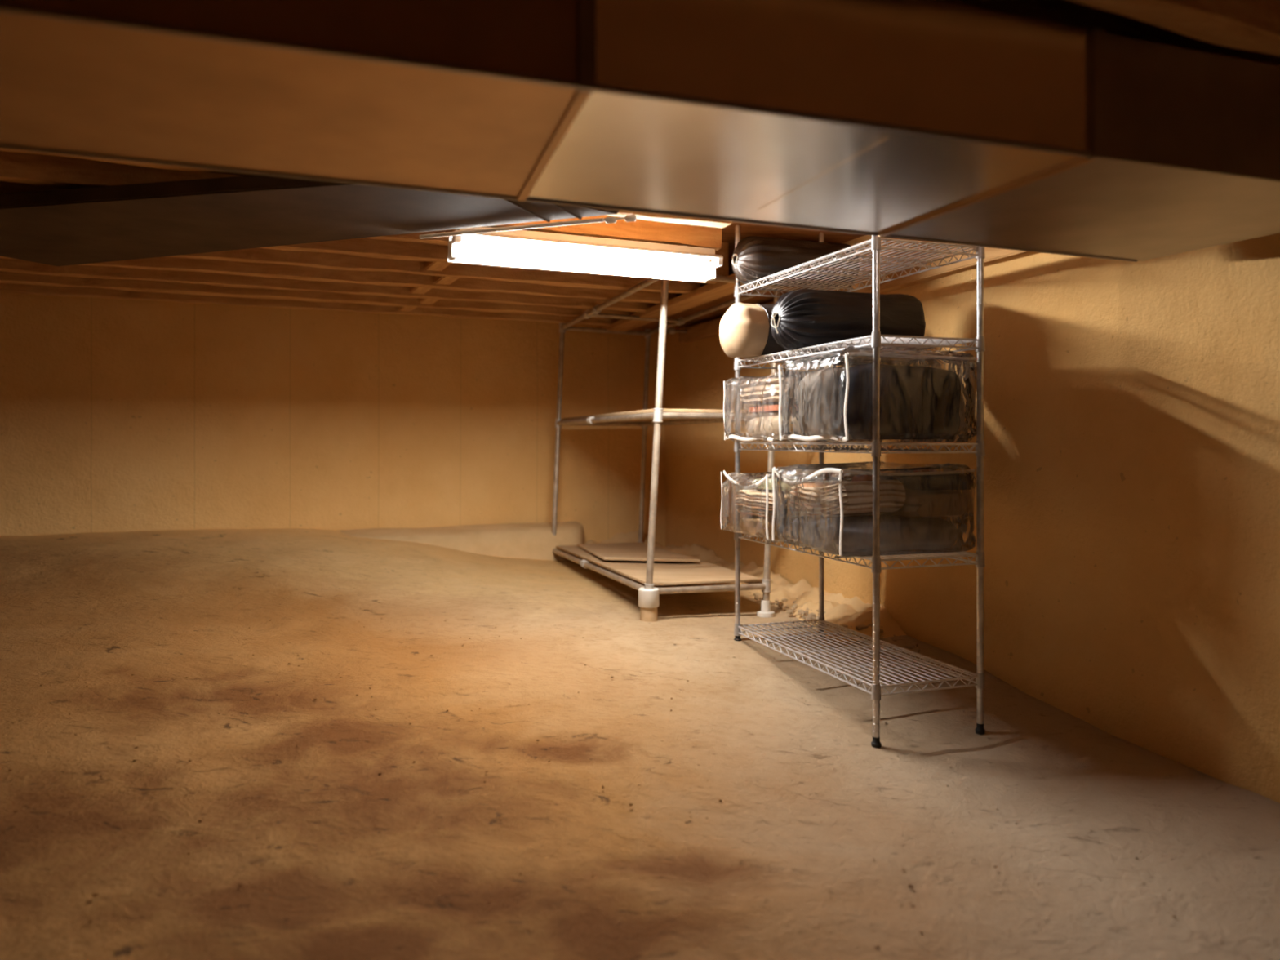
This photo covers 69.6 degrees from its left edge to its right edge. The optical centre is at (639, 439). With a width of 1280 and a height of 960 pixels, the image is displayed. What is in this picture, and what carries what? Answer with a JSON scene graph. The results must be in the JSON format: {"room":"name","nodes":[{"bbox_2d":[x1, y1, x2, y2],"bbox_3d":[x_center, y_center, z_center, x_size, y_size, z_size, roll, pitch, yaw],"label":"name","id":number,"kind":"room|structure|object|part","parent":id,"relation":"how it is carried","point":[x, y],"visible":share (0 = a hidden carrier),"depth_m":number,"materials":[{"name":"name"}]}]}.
{"room":"basement storage room","nodes":[
{"label":"basement storage room","id":0,"kind":"room"},
{"bbox_2d":[0,293,666,547],"bbox_3d":[-2.228,0.125,6.724,5.500,2.550,0.182,0,0,-24],"label":"wall","id":1,"kind":"structure","parent":0,"point":[117,415],"depth_m":6.56,"materials":[{"name":"paint"}]},
{"bbox_2d":[337,520,584,560],"bbox_3d":[-2.076,1.083,6.508,3.600,0.856,0.406,0,0,-24],"label":"ledge","id":2,"kind":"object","parent":1,"relation":"attached to","point":[517,540],"depth_m":6.84,"materials":[{"name":"concrete"}]},
{"bbox_2d":[581,530,666,559],"bbox_3d":[-0.125,0.846,7.411,0.900,0.183,0.337,0,0,-24],"label":"trim","id":3,"kind":"structure","parent":1,"relation":"attached to","point":[632,536],"depth_m":7.52,"materials":[{"name":"concrete"}]},
{"bbox_2d":[0,528,1279,959],"bbox_3d":[-1.100,0.827,3.700,10.200,0.626,10.600,0,0,0],"label":"floor","id":4,"kind":"structure","parent":0,"point":[162,608],"depth_m":2.83,"materials":[{"name":"beige concrete"}]},
{"bbox_2d":[8,582,1244,948],"bbox_3d":[-0.305,0.992,4.682,3.772,0.274,5.350,0,0,0],"label":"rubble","id":5,"kind":"object","parent":4,"relation":"on","point":[757,596],"visible":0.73,"depth_m":4.33,"materials":[{"name":"brown stone"}]},
{"bbox_2d":[551,275,782,622],"bbox_3d":[0.041,0.043,6.028,0.880,1.852,2.688,0,0,-17],"label":"rack","id":6,"kind":"object","parent":4,"relation":"on","point":[648,594],"visible":0.76,"depth_m":5.04,"materials":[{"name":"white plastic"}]},
{"bbox_3d":[-0.627,0.031,7.000,0.109,1.756,0.037,0,0,0],"label":"post","id":7,"kind":"part","parent":6,"relation":"part of","materials":[{"name":"silver metal"}]},
{"bbox_3d":[-0.308,0.810,5.840,0.034,0.104,2.426,0,0,-17],"label":"rail","id":8,"kind":"part","parent":6,"relation":"part of","materials":[{"name":"silver metal"}]},
{"bbox_3d":[-0.292,-0.122,7.185,0.755,0.034,0.034,0,0,-29],"label":"rail","id":9,"kind":"part","parent":6,"relation":"part of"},
{"bbox_3d":[-0.264,-0.122,5.840,0.034,0.034,2.427,0,0,-17],"label":"rail","id":10,"kind":"part","parent":6,"relation":"part of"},
{"bbox_3d":[-0.263,-0.846,7.185,0.752,0.034,0.034,0,0,-29],"label":"rail","id":11,"kind":"part","parent":6,"relation":"part of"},
{"bbox_3d":[-0.230,-0.846,5.840,0.034,0.034,2.429,0,0,-17],"label":"rail","id":12,"kind":"part","parent":6,"relation":"part of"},
{"bbox_3d":[0.032,0.040,7.370,0.100,1.772,0.037,0,0,0],"label":"post","id":13,"kind":"part","parent":6,"relation":"part of","materials":[{"name":"silver metal"}]},
{"bbox_3d":[0.087,-0.041,4.680,0.122,1.613,0.037,0,0,0],"label":"post","id":14,"kind":"part","parent":6,"relation":"part of","materials":[{"name":"silver metal"}]},
{"bbox_2d":[555,542,762,586],"bbox_3d":[0.024,0.787,6.025,0.721,0.101,2.518,0,0,-17],"label":"plywood board","id":15,"kind":"object","parent":6,"relation":"on","point":[664,573],"visible":0.72,"depth_m":5.40,"materials":[{"name":"beige wood"}]},
{"bbox_2d":[577,543,699,562],"bbox_3d":[-0.047,0.772,6.330,0.596,0.077,1.287,0,0,-12],"label":"plywood board","id":16,"kind":"object","parent":15,"relation":"on","point":[603,552],"visible":0.94,"depth_m":6.05,"materials":[{"name":"beige wood"}]},
{"bbox_2d":[560,409,768,421],"bbox_3d":[0.065,-0.145,6.025,0.720,0.010,2.529,0,0,-17],"label":"plywood board","id":17,"kind":"object","parent":6,"relation":"on","point":[664,411],"visible":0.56,"depth_m":5.05,"materials":[{"name":"beige wood"}]},
{"bbox_2d":[563,408,748,418],"bbox_3d":[0.065,-0.155,6.025,0.697,0.008,2.453,0,0,-17],"label":"plywood board","id":18,"kind":"object","parent":17,"relation":"on","point":[664,408],"visible":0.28,"depth_m":5.01,"materials":[{"name":"beige wood"}]},
{"bbox_3d":[0.383,-0.122,6.210,0.034,0.034,2.421,0,0,-17],"label":"rail","id":19,"kind":"part","parent":6,"relation":"part of","materials":[{"name":"silver metal"}]},
{"bbox_3d":[0.410,-0.847,6.210,0.034,0.036,2.421,0,0,-17],"label":"rail","id":20,"kind":"part","parent":6,"relation":"part of","materials":[{"name":"silver metal"}]},
{"bbox_3d":[0.369,0.791,4.865,0.750,0.067,0.034,0,0,-30],"label":"rail","id":21,"kind":"part","parent":6,"relation":"part of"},
{"bbox_3d":[0.410,-0.122,4.865,0.737,0.034,0.034,0,0,-30],"label":"rail","id":22,"kind":"part","parent":6,"relation":"part of","materials":[{"name":"silver metal"}]},
{"bbox_3d":[0.443,-0.847,4.865,0.726,0.035,0.034,0,0,-31],"label":"rail","id":23,"kind":"part","parent":6,"relation":"part of","materials":[{"name":"silver metal"}]},
{"bbox_3d":[0.348,0.834,6.210,0.034,0.086,2.422,0,0,-17],"label":"rail","id":24,"kind":"part","parent":6,"relation":"part of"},
{"bbox_3d":[0.722,0.056,5.050,0.102,1.808,0.037,0,0,0],"label":"post","id":25,"kind":"part","parent":6,"relation":"part of","materials":[{"name":"silver metal"}]},
{"bbox_2d":[733,225,985,748],"bbox_3d":[0.873,0.045,3.927,0.493,2.130,1.182,0,0,-20],"label":"wire shelving unit","id":26,"kind":"object","parent":4,"relation":"on","point":[877,341],"visible":0.76,"depth_m":3.57,"materials":[{"name":"metal"}]},
{"bbox_3d":[0.466,-0.040,4.390,0.025,1.960,0.025,0,0,-20],"label":"post","id":27,"kind":"part","parent":26,"relation":"part of","materials":[{"name":"metal"}]},
{"bbox_2d":[719,302,808,359],"bbox_3d":[0.619,-0.499,4.259,0.500,0.250,0.288,0,0,-20],"label":"sack","id":28,"kind":"object","parent":26,"relation":"on","point":[744,329],"visible":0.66,"depth_m":4.12,"materials":[{"name":"beige fabric"}]},
{"bbox_2d":[720,468,854,539],"bbox_3d":[0.732,0.283,4.216,0.595,0.292,0.522,0,0,-20],"label":"bag","id":29,"kind":"object","parent":26,"relation":"on","point":[766,474],"visible":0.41,"depth_m":4.22,"materials":[{"name":"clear plastic"}]},
{"bbox_2d":[739,515,797,537],"bbox_3d":[0.732,0.382,4.201,0.502,0.077,0.453,0,0,-20],"label":"folded cloth","id":30,"kind":"object","parent":29,"relation":"in","point":[752,523],"visible":0.22,"depth_m":4.07,"materials":[{"name":"beige fabric"}]},
{"bbox_2d":[734,489,808,518],"bbox_3d":[0.741,0.288,4.210,0.506,0.111,0.430,0,0,-20],"label":"sheet","id":31,"kind":"object","parent":30,"relation":"on","point":[754,508],"visible":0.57,"depth_m":4.11,"materials":[{"name":"fabric"}]},
{"bbox_2d":[752,475,852,490],"bbox_3d":[0.771,0.197,4.222,0.454,0.056,0.413,0,0,-20],"label":"folded cloth","id":32,"kind":"object","parent":31,"relation":"on","point":[784,486],"visible":0.24,"depth_m":4.09,"materials":[{"name":"beige fabric"}]},
{"bbox_2d":[731,235,859,288],"bbox_3d":[0.711,-0.832,4.318,0.616,0.210,0.242,0,0,-20],"label":"sleeping bag","id":33,"kind":"object","parent":26,"relation":"on","point":[754,258],"visible":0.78,"depth_m":4.20,"materials":[{"name":"black fabric"}]},
{"bbox_2d":[723,370,884,441],"bbox_3d":[0.748,-0.145,4.195,0.618,0.314,0.578,0,0,-20],"label":"bag","id":34,"kind":"object","parent":26,"relation":"on","point":[726,419],"visible":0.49,"depth_m":4.22,"materials":[{"name":"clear plastic"}]},
{"bbox_2d":[747,412,806,439],"bbox_3d":[0.747,-0.060,4.186,0.459,0.122,0.479,0,0,-20],"label":"fleece blanket","id":35,"kind":"object","parent":34,"relation":"in","point":[753,428],"visible":0.23,"depth_m":4.04,"materials":[{"name":"beige fabric"}]},
{"bbox_2d":[748,404,798,413],"bbox_3d":[0.746,-0.143,4.200,0.433,0.036,0.434,0,0,-20],"label":"folded cloth","id":36,"kind":"object","parent":35,"relation":"on","point":[772,408],"visible":0.34,"depth_m":4.10,"materials":[{"name":"pink fabric"}]},
{"bbox_2d":[739,377,802,404],"bbox_3d":[0.756,-0.218,4.191,0.487,0.109,0.465,0,0,-20],"label":"folded blanket","id":37,"kind":"object","parent":36,"relation":"on","point":[771,391],"visible":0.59,"depth_m":4.06,"materials":[{"name":"fabric"}]},
{"bbox_3d":[0.897,-0.035,4.543,0.025,1.970,0.025,0,0,-20],"label":"post","id":38,"kind":"part","parent":26,"relation":"part of","materials":[{"name":"metal"}]},
{"bbox_2d":[770,288,925,350],"bbox_3d":[0.871,-0.506,3.942,0.677,0.255,0.297,0,0,-20],"label":"sleeping bag","id":39,"kind":"object","parent":26,"relation":"on","point":[801,318],"visible":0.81,"depth_m":3.81,"materials":[{"name":"black fabric"}]},
{"bbox_3d":[0.873,0.033,3.927,0.465,0.037,1.154,0,0,-20],"label":"shelf","id":40,"kind":"part","parent":26,"relation":"part of","materials":[{"name":"metal"}]},
{"bbox_3d":[0.873,-0.359,3.927,0.465,0.037,1.154,0,0,-20],"label":"shelf","id":41,"kind":"part","parent":26,"relation":"part of","materials":[{"name":"metal"}]},
{"bbox_3d":[0.873,0.907,3.927,0.465,0.037,1.154,0,0,-20],"label":"shelf","id":42,"kind":"part","parent":26,"relation":"part of","materials":[{"name":"metal"}]},
{"bbox_3d":[0.873,-0.708,3.927,0.465,0.037,1.154,0,0,-20],"label":"shelf","id":43,"kind":"part","parent":26,"relation":"part of","materials":[{"name":"metal"}]},
{"bbox_3d":[0.873,0.451,3.927,0.465,0.037,1.154,0,0,-20],"label":"shelf","id":44,"kind":"part","parent":26,"relation":"part of","materials":[{"name":"metal"}]},
{"bbox_2d":[771,461,976,556],"bbox_3d":[0.926,0.261,3.691,0.642,0.337,0.599,0,0,-20],"label":"bag","id":45,"kind":"object","parent":26,"relation":"on","point":[961,523],"visible":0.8,"depth_m":3.62,"materials":[{"name":"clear plastic"}]},
{"bbox_2d":[791,514,957,551],"bbox_3d":[0.931,0.362,3.691,0.562,0.118,0.532,0,0,-20],"label":"fleece blanket","id":46,"kind":"object","parent":45,"relation":"in","point":[897,533],"visible":0.86,"depth_m":3.48,"materials":[{"name":"grey fabric"}]},
{"bbox_2d":[788,480,847,515],"bbox_3d":[0.775,0.237,3.763,0.289,0.132,0.202,0,0,-20],"label":"sheet","id":47,"kind":"object","parent":46,"relation":"on","point":[810,486],"visible":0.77,"depth_m":3.69,"materials":[{"name":"fabric"}]},
{"bbox_2d":[818,480,905,517],"bbox_3d":[0.857,0.229,3.550,0.290,0.148,0.206,0,0,-20],"label":"sheet","id":48,"kind":"object","parent":46,"relation":"on","point":[857,496],"visible":0.84,"depth_m":3.48,"materials":[{"name":"fabric"}]},
{"bbox_2d":[884,488,967,517],"bbox_3d":[1.077,0.251,3.732,0.256,0.104,0.460,0,0,-20],"label":"folded blanket","id":49,"kind":"object","parent":46,"relation":"on","point":[917,503],"visible":0.52,"depth_m":3.52,"materials":[{"name":"grey fabric"}]},
{"bbox_2d":[851,474,872,481],"bbox_3d":[1.026,0.169,3.885,0.248,0.049,0.164,0,0,-20],"label":"folded cloth","id":50,"kind":"object","parent":49,"relation":"on","point":[858,477],"visible":0.09,"depth_m":3.82,"materials":[{"name":"red fabric"}]},
{"bbox_2d":[880,475,893,480],"bbox_3d":[1.071,0.164,3.764,0.240,0.054,0.105,0,0,-20],"label":"folded cloth","id":51,"kind":"object","parent":49,"relation":"on","point":[882,477],"visible":0.06,"depth_m":3.69,"materials":[{"name":"fabric"}]},
{"bbox_2d":[892,471,972,490],"bbox_3d":[1.139,0.161,3.594,0.257,0.064,0.238,0,0,-20],"label":"blanket","id":52,"kind":"object","parent":49,"relation":"on","point":[957,481],"visible":0.71,"depth_m":3.50,"materials":[{"name":"grey fabric"}]},
{"bbox_3d":[0.850,0.030,3.310,0.025,2.100,0.025,0,0,-20],"label":"post","id":53,"kind":"part","parent":26,"relation":"part of","materials":[{"name":"metal"}]},
{"bbox_2d":[777,346,977,442],"bbox_3d":[0.935,-0.166,3.661,0.624,0.353,0.583,0,0,-20],"label":"bag","id":54,"kind":"object","parent":26,"relation":"on","point":[849,356],"visible":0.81,"depth_m":3.62,"materials":[{"name":"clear plastic"}]},
{"bbox_2d":[796,366,853,439],"bbox_3d":[0.897,-0.153,3.753,0.503,0.309,0.340,0,0,-20],"label":"quilt","id":55,"kind":"object","parent":54,"relation":"in","point":[821,380],"visible":0.42,"depth_m":3.59,"materials":[{"name":"grey fabric"}]},
{"bbox_2d":[838,363,960,439],"bbox_3d":[0.995,-0.142,3.504,0.494,0.285,0.174,0,0,-20],"label":"quilt","id":56,"kind":"object","parent":54,"relation":"in","point":[917,402],"visible":0.89,"depth_m":3.43,"materials":[{"name":"grey fabric"}]},
{"bbox_3d":[1.281,0.029,3.463,0.025,2.099,0.025,0,0,-20],"label":"post","id":57,"kind":"part","parent":26,"relation":"part of","materials":[{"name":"metal"}]},
{"bbox_2d":[654,53,1279,305],"bbox_3d":[-1.000,-1.150,3.700,10.400,0.100,10.600,0,0,0],"label":"ceiling","id":58,"kind":"structure","parent":0,"point":[747,229],"depth_m":4.95,"materials":[{"name":"brown wood"}]},
{"bbox_2d":[0,283,618,325],"bbox_3d":[-2.340,-0.986,6.136,4.739,0.231,0.086,0,0,-24],"label":"joist","id":59,"kind":"object","parent":58,"relation":"attached to","point":[4,287],"visible":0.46,"depth_m":6.08,"materials":[{"name":"brown wood"}]},
{"bbox_2d":[0,271,635,317],"bbox_3d":[-2.274,-0.986,5.723,4.884,0.232,0.085,0,0,-24],"label":"joist","id":60,"kind":"object","parent":58,"relation":"attached to","point":[11,277],"visible":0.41,"depth_m":5.70,"materials":[{"name":"brown wood"}]},
{"bbox_2d":[397,306,416,311],"bbox_3d":[-1.573,-0.992,6.260,0.094,0.200,0.326,0,0,-24],"label":"joist blocking","id":61,"kind":"object","parent":60,"relation":"attached to","point":[399,308],"visible":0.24,"depth_m":6.30,"materials":[{"name":"brown wood"}]},
{"bbox_2d":[418,297,438,304],"bbox_3d":[-1.346,-0.992,5.918,0.094,0.200,0.326,0,0,-24],"label":"joist blocking","id":62,"kind":"object","parent":60,"relation":"attached to","point":[421,300],"visible":0.24,"depth_m":5.96,"materials":[{"name":"brown wood"}]},
{"bbox_2d":[0,258,654,311],"bbox_3d":[-2.207,-0.986,5.306,5.029,0.230,0.088,0,0,-24],"label":"joist","id":63,"kind":"object","parent":58,"relation":"attached to","point":[6,264],"visible":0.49,"depth_m":5.35,"materials":[{"name":"brown wood"}]},
{"bbox_2d":[408,286,431,293],"bbox_3d":[-1.301,-0.992,5.494,0.094,0.200,0.326,0,0,-24],"label":"joist blocking","id":64,"kind":"object","parent":63,"relation":"attached to","point":[412,290],"visible":0.24,"depth_m":5.54,"materials":[{"name":"brown wood"}]},
{"bbox_2d":[595,273,752,334],"bbox_3d":[0.175,-0.870,6.165,0.181,0.040,2.739,0,0,-19],"label":"plank","id":65,"kind":"object","parent":63,"relation":"attached to","point":[708,292],"visible":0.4,"depth_m":5.79,"materials":[{"name":"brown wood"}]},
{"bbox_2d":[0,255,675,303],"bbox_3d":[-2.142,-0.986,4.893,5.174,0.230,0.086,0,0,-24],"label":"joist","id":66,"kind":"object","parent":58,"relation":"attached to","point":[204,265],"visible":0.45,"depth_m":5.13,"materials":[{"name":"brown wood"}]},
{"bbox_2d":[0,181,711,262],"bbox_3d":[-2.070,-0.986,3.592,5.332,0.231,0.084,0,0,-24],"label":"joist","id":67,"kind":"object","parent":58,"relation":"attached to","point":[6,187],"visible":0.08,"depth_m":4.03,"materials":[{"name":"brown wood"}]},
{"bbox_2d":[0,174,618,266],"bbox_3d":[-1.555,-0.823,3.327,2.811,0.057,0.949,0,0,21],"label":"duct","id":68,"kind":"object","parent":67,"relation":"hanging from","point":[125,222],"visible":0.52,"depth_m":3.27,"materials":[{"name":"silver metal"}]},
{"bbox_2d":[419,214,636,238],"bbox_3d":[-0.434,-0.786,3.425,0.898,0.025,0.025,0,0,21],"label":"conduit pipe","id":69,"kind":"object","parent":68,"relation":"attached to","point":[628,218],"visible":1,"depth_m":3.40,"materials":[{"name":"white plastic"}]},
{"bbox_2d":[445,229,468,238],"bbox_3d":[-0.756,-0.992,3.963,0.094,0.200,0.326,0,0,-24],"label":"joist blocking","id":70,"kind":"object","parent":67,"relation":"attached to","point":[449,230],"visible":0.08,"depth_m":4.04,"materials":[{"name":"brown wood"}]},
{"bbox_2d":[0,151,721,250],"bbox_3d":[-2.070,-0.986,3.148,5.332,0.232,0.088,0,0,-24],"label":"joist","id":71,"kind":"object","parent":58,"relation":"attached to","point":[51,171],"visible":0.15,"depth_m":3.26,"materials":[{"name":"brown wood"}]},
{"bbox_2d":[447,226,723,282],"bbox_3d":[-0.211,-0.834,3.999,1.225,0.193,0.171,0,0,-24],"label":"lamp","id":72,"kind":"object","parent":71,"relation":"hanging from","point":[460,250],"visible":0.82,"depth_m":4.00,"materials":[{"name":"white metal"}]},
{"bbox_2d":[0,147,732,228],"bbox_3d":[-2.071,-0.986,2.705,5.332,0.232,0.087,0,0,-24],"label":"joist","id":73,"kind":"object","parent":58,"relation":"attached to","point":[641,215],"visible":0.16,"depth_m":3.06,"materials":[{"name":"brown wood"}]},
{"bbox_2d":[164,248,700,293],"bbox_3d":[-2.076,-0.986,4.479,5.320,0.232,0.085,0,0,-24],"label":"joist","id":74,"kind":"object","parent":58,"relation":"attached to","point":[308,259],"visible":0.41,"depth_m":4.91,"materials":[{"name":"brown wood"}]},
{"bbox_2d":[424,261,451,271],"bbox_3d":[-1.029,-0.992,4.728,0.094,0.200,0.326,0,0,-24],"label":"joist blocking","id":75,"kind":"object","parent":74,"relation":"attached to","point":[428,265],"visible":0.24,"depth_m":4.76,"materials":[{"name":"brown wood"}]},
{"bbox_2d":[434,275,458,284],"bbox_3d":[-1.074,-0.992,5.152,0.094,0.200,0.326,0,0,-24],"label":"joist blocking","id":76,"kind":"object","parent":74,"relation":"attached to","point":[437,279],"visible":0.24,"depth_m":5.19,"materials":[{"name":"brown wood"}]},
{"bbox_2d":[257,238,728,284],"bbox_3d":[-2.010,-0.986,4.064,5.464,0.231,0.088,0,0,-24],"label":"joist","id":77,"kind":"object","parent":58,"relation":"attached to","point":[367,247],"visible":0.2,"depth_m":4.40,"materials":[{"name":"brown wood"}]},
{"bbox_2d":[941,0,1279,66],"bbox_3d":[-1.300,-0.986,1.274,7.021,0.231,0.088,0,0,-24],"label":"joist","id":78,"kind":"object","parent":58,"relation":"attached to","point":[1068,12],"visible":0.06,"depth_m":2.35,"materials":[{"name":"brown wood"}]},
{"bbox_2d":[1070,0,1279,57],"bbox_3d":[-1.300,-0.986,0.830,7.021,0.232,0.088,0,0,-24],"label":"joist","id":79,"kind":"object","parent":58,"relation":"attached to","point":[1254,25],"visible":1,"depth_m":1.95,"materials":[{"name":"brown wood"}]},
{"bbox_3d":[-1.150,-0.986,1.787,7.350,0.231,0.087,0,0,-24],"label":"joist","id":80,"kind":"object","parent":58,"relation":"attached to","visible":0},
{"bbox_2d":[0,0,1279,262],"bbox_3d":[-0.584,-0.729,1.725,5.254,0.273,0.852,0,0,-22],"label":"air duct","id":81,"kind":"object","parent":80,"relation":"hanging from","point":[937,121],"visible":1,"depth_m":1.81,"materials":[{"name":"silver metal"}]},
{"bbox_2d":[664,232,1279,803],"bbox_3d":[1.818,0.125,3.437,0.192,2.550,9.400,0,0,-20],"label":"wall","id":82,"kind":"structure","parent":0,"point":[1131,410],"depth_m":3.46,"materials":[{"name":"paint"}]},
{"bbox_2d":[667,327,687,333],"bbox_3d":[0.330,-0.830,7.086,0.237,0.048,0.048,0,0,-22],"label":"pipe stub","id":83,"kind":"object","parent":82,"relation":"attached to","point":[670,331],"visible":0.81,"depth_m":7.05,"materials":[{"name":"brown metal"}]},
{"bbox_2d":[629,285,816,333],"bbox_3d":[0.449,-0.901,6.306,0.765,0.018,2.850,0,0,-22],"label":"plank","id":84,"kind":"object","parent":82,"relation":"attached to","point":[756,300],"visible":0.14,"depth_m":6.42,"materials":[{"name":"brown wood"}]},
{"bbox_2d":[663,543,906,642],"bbox_3d":[0.587,0.891,6.104,0.404,0.191,3.350,0,0,-20],"label":"dirt pile","id":85,"kind":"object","parent":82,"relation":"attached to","point":[853,612],"depth_m":5.21,"materials":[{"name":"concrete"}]},
{"bbox_2d":[679,246,1041,342],"bbox_3d":[1.619,-0.810,3.685,0.092,0.100,7.600,0,0,-20],"label":"wooden beam","id":86,"kind":"structure","parent":82,"relation":"attached to","point":[709,329],"depth_m":4.39,"materials":[{"name":"brown wood"}]}
]}

